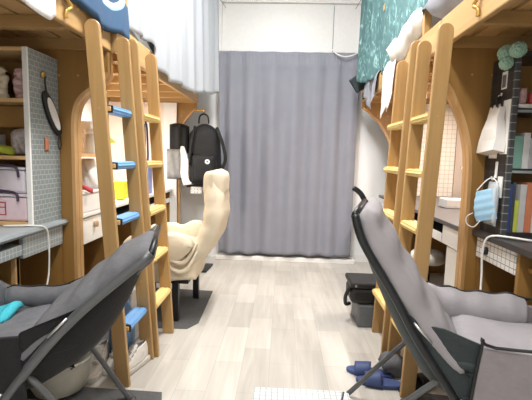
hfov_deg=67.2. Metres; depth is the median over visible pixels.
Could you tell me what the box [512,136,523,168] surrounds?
book
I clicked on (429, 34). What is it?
bed
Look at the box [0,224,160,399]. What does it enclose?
lounge chair
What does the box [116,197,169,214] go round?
desk
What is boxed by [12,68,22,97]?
figurine
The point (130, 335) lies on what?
plastic bag
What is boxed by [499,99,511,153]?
paper sheet
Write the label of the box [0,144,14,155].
pouch
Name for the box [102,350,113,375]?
sneaker
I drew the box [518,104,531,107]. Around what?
folded paper
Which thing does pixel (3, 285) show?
cushion
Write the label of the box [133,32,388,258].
wall
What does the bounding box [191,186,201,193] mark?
power socket
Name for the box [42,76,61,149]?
mirror
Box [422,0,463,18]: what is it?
pillow
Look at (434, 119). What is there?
ladder
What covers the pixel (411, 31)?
duvet
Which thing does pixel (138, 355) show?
sneaker
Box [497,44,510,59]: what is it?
pompom
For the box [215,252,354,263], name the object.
trim
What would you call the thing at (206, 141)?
backpack
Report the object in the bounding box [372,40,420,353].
ladder
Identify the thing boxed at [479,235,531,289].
cable
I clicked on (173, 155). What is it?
pouch
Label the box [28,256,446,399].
floor
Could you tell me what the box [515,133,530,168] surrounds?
book
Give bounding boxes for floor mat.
[26,387,161,399]
[156,288,212,328]
[400,393,449,399]
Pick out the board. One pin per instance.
(170, 109)
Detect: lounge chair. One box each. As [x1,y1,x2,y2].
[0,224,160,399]
[341,186,531,399]
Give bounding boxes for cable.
[3,225,49,284]
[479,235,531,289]
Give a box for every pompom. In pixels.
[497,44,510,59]
[498,56,513,70]
[509,41,527,57]
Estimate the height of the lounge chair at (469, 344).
1.035 m
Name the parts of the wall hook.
plate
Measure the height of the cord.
0.085 m
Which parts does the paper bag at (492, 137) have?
handle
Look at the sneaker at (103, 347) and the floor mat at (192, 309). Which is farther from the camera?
the floor mat at (192, 309)
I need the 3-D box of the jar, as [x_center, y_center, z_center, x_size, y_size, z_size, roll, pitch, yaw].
[-1.088,-0.363,2.474,0.072,0.152,0.072,2,6,2]
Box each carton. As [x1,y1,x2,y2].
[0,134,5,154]
[81,121,92,153]
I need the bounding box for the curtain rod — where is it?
[219,50,344,52]
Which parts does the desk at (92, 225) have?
drawer, panel, knob, panel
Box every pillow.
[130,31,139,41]
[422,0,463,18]
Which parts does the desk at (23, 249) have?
panel, leg, drawer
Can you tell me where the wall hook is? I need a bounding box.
[491,162,497,179]
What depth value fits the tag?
2.00 m
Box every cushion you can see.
[0,280,30,308]
[0,304,50,336]
[21,231,157,360]
[189,183,229,263]
[359,196,468,376]
[451,314,531,354]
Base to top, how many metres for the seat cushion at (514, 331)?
0.136 m
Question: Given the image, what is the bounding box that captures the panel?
[0,105,23,128]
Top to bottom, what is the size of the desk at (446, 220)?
0.790 m
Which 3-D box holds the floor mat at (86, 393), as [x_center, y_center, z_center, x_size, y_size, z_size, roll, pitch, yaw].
[-0.844,0.925,1.907,0.720,0.006,0.120,2,6,2]
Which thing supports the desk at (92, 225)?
on the floor
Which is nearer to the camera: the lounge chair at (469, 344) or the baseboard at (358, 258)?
the lounge chair at (469, 344)
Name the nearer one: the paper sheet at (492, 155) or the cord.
the paper sheet at (492, 155)
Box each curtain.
[127,0,218,94]
[218,51,358,256]
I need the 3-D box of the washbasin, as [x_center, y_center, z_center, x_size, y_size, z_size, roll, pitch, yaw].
[-0.996,0.828,1.933,0.312,0.172,0.312,2,6,2]
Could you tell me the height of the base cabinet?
0.635 m
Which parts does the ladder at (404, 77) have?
post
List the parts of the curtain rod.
rod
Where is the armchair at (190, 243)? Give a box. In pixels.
[123,169,229,320]
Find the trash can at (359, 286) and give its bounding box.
[343,273,375,326]
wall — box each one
[81,99,96,169]
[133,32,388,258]
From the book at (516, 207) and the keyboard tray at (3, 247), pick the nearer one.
the keyboard tray at (3, 247)
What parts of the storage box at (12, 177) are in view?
handle, lid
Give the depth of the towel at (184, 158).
3.99 m
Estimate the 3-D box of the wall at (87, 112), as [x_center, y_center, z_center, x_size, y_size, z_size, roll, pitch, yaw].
[-1.819,-0.627,1.394,0.100,3.150,6.350,2,6,2]
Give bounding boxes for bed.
[0,0,110,283]
[77,0,198,276]
[361,4,465,286]
[442,0,531,290]
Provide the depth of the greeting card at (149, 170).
3.61 m
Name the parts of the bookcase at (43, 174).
shelf, shelf, shelf, panel, shelf, panel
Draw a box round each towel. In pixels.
[0,301,24,323]
[21,0,55,19]
[180,146,191,184]
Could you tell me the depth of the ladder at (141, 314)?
1.96 m
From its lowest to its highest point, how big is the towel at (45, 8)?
0.228 m
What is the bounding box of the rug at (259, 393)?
[252,387,349,399]
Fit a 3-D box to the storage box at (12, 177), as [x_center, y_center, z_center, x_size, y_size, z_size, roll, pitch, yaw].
[-1.322,-0.116,2.014,0.345,0.142,0.206,2,6,2]
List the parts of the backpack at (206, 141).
handle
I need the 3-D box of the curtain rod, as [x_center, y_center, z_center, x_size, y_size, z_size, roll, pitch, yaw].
[0.254,-1.559,4.251,1.520,0.030,0.099,2,6,2]
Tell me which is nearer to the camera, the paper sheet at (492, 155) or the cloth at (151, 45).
the paper sheet at (492, 155)
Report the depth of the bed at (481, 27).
2.00 m
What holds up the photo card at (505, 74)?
attached to the bookcase at (520, 74)
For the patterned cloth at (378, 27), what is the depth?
3.34 m
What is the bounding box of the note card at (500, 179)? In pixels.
[498,176,502,197]
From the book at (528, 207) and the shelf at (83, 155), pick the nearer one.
the book at (528, 207)
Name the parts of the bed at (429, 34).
rail, rail, panel, guard post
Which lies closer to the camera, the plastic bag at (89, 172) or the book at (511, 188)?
the book at (511, 188)
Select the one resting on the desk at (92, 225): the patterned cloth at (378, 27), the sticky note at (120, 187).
the sticky note at (120, 187)
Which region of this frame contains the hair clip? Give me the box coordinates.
[82,185,92,192]
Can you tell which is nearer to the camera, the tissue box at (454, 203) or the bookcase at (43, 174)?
the bookcase at (43, 174)
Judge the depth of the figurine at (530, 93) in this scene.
1.84 m
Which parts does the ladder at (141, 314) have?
post, post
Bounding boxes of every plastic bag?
[82,158,97,188]
[109,299,134,352]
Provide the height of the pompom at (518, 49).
0.072 m
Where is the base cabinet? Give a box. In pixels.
[444,246,456,286]
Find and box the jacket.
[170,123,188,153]
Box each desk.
[0,219,67,285]
[83,188,171,275]
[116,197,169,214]
[378,195,459,272]
[472,230,531,305]
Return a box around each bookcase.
[0,46,61,226]
[480,51,531,237]
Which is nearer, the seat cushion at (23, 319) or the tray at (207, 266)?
the seat cushion at (23, 319)
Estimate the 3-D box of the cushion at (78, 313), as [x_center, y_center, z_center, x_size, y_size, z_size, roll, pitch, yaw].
[-0.658,0.338,1.567,0.445,0.384,0.524,0,6,-12]
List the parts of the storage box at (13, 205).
handle, lid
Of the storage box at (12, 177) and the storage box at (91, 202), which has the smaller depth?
the storage box at (12, 177)
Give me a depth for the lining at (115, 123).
4.15 m
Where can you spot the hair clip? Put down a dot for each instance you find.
(84, 187)
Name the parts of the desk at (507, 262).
knob, panel, drawer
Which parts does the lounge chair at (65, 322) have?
armrest, leg, panel, armrest, leg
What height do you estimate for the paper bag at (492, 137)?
0.283 m
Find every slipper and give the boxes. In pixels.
[346,361,393,378]
[356,371,400,389]
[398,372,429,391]
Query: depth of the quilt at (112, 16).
2.00 m
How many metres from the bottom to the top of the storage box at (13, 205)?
0.155 m
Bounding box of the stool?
[411,249,445,280]
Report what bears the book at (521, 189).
on the bookcase at (520, 74)
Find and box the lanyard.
[144,121,148,160]
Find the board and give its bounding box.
[164,102,176,221]
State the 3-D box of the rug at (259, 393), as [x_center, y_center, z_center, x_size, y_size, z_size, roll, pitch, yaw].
[0.163,0.957,1.785,0.460,0.022,0.355,2,6,2]
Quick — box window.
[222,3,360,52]
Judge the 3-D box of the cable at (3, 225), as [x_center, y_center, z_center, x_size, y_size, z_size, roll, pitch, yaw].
[-1.131,0.350,1.948,0.231,0.472,0.043,-2,7,-32]
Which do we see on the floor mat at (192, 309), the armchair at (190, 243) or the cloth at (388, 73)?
the armchair at (190, 243)
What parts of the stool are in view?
seat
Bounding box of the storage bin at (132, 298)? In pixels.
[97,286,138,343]
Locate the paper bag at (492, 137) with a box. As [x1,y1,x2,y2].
[476,96,505,154]
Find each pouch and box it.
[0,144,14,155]
[167,149,181,178]
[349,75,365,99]
[483,181,498,225]
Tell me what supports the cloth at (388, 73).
hanging from the bed at (429, 34)
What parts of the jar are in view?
lid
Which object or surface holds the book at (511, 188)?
on the bookcase at (520, 74)
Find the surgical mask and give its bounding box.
[465,178,496,226]
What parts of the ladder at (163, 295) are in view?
post, post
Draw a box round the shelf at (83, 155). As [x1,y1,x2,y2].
[82,154,95,156]
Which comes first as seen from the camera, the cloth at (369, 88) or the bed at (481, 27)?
the bed at (481, 27)
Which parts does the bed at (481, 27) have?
rail, rail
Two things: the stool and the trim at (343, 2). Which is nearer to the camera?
the stool
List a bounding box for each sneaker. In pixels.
[86,339,110,383]
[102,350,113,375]
[110,340,149,381]
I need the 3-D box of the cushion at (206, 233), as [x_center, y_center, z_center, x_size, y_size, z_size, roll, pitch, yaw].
[-0.422,0.132,2.911,0.281,0.612,0.490,2,6,2]
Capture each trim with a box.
[214,0,361,257]
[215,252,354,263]
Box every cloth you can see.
[147,42,153,52]
[356,0,428,82]
[363,69,380,109]
[380,60,395,118]
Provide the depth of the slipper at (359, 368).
2.13 m
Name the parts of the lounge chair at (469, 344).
leg, frame rail, panel, leg, armrest, armrest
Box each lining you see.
[109,101,163,187]
[417,104,456,196]
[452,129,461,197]
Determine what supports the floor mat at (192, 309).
on the floor
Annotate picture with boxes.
[502,74,506,87]
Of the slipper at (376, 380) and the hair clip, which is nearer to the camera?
the slipper at (376, 380)
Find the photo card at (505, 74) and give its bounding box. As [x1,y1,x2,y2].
[501,71,507,89]
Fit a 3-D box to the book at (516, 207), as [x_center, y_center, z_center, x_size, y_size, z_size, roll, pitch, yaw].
[1.175,0.069,1.952,0.018,0.150,0.157,2,6,2]
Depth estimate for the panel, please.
2.00 m
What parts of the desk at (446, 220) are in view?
panel, drawer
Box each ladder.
[84,19,153,386]
[129,39,173,356]
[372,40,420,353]
[387,23,453,397]
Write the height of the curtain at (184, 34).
1.055 m
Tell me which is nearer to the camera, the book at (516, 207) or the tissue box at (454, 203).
the book at (516, 207)
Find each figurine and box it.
[0,66,9,97]
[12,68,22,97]
[518,88,526,103]
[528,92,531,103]
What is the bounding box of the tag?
[45,137,48,150]
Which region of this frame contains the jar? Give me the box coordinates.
[84,129,94,153]
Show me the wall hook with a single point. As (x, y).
(496, 163)
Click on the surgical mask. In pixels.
(483, 204)
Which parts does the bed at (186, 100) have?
panel, rail, rail, panel, rail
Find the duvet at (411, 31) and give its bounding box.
[386,7,441,62]
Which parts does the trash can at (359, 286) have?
handle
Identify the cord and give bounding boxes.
[332,49,357,56]
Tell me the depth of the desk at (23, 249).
2.01 m
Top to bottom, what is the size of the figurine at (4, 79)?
0.165 m
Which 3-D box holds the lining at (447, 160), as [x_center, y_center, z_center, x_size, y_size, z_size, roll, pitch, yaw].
[1.673,-0.496,4.033,0.455,0.918,0.024,2,6,2]
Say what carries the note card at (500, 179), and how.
attached to the bookcase at (520, 74)
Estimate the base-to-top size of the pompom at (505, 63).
0.065 m
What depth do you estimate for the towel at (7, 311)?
1.59 m
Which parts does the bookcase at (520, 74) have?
panel, shelf, panel, shelf, shelf, shelf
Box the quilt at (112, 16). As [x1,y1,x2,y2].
[70,0,129,39]
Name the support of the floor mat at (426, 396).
on the floor
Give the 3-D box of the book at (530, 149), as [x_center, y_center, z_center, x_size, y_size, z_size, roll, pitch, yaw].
[1.232,-0.222,1.921,0.024,0.140,0.153,2,6,2]
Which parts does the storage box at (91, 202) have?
lid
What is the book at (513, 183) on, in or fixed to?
on the bookcase at (520, 74)
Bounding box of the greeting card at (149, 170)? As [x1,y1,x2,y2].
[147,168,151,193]
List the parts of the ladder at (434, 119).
post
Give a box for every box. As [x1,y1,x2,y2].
[0,163,26,192]
[0,189,27,220]
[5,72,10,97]
[82,189,99,212]
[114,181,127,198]
[439,198,460,208]
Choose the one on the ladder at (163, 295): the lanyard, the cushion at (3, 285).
the lanyard
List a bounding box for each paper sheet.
[489,104,500,157]
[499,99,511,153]
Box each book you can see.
[506,184,512,231]
[509,182,516,231]
[511,181,531,232]
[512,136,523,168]
[512,200,518,231]
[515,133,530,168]
[515,184,526,232]
[528,138,531,168]
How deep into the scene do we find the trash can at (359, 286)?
2.74 m
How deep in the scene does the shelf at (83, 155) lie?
2.35 m
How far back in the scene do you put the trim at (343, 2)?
4.31 m
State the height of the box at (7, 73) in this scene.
0.149 m
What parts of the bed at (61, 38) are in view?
rail, panel, rail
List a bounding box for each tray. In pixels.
[0,244,16,250]
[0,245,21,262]
[201,263,212,272]
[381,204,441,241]
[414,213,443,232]
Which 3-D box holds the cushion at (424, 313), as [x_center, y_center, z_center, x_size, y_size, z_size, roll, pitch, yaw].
[0.566,0.291,1.585,0.387,0.554,0.524,3,6,17]
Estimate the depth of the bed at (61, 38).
2.08 m
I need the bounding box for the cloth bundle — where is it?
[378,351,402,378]
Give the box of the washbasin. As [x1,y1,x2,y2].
[31,351,92,399]
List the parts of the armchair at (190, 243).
armrest, leg, armrest, seat frame, leg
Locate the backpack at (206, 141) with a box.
[186,113,226,187]
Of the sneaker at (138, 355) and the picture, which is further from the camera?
the sneaker at (138, 355)
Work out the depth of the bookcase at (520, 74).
1.88 m
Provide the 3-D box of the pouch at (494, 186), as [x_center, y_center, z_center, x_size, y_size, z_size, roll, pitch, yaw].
[1.092,0.016,1.943,0.030,0.210,0.120,2,6,2]
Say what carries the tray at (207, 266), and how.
on the floor
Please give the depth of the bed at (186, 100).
3.09 m
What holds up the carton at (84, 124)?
on the shelf at (83, 155)
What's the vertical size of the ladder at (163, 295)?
1.745 m
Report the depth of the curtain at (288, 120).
4.26 m
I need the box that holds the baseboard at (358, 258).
[354,255,367,261]

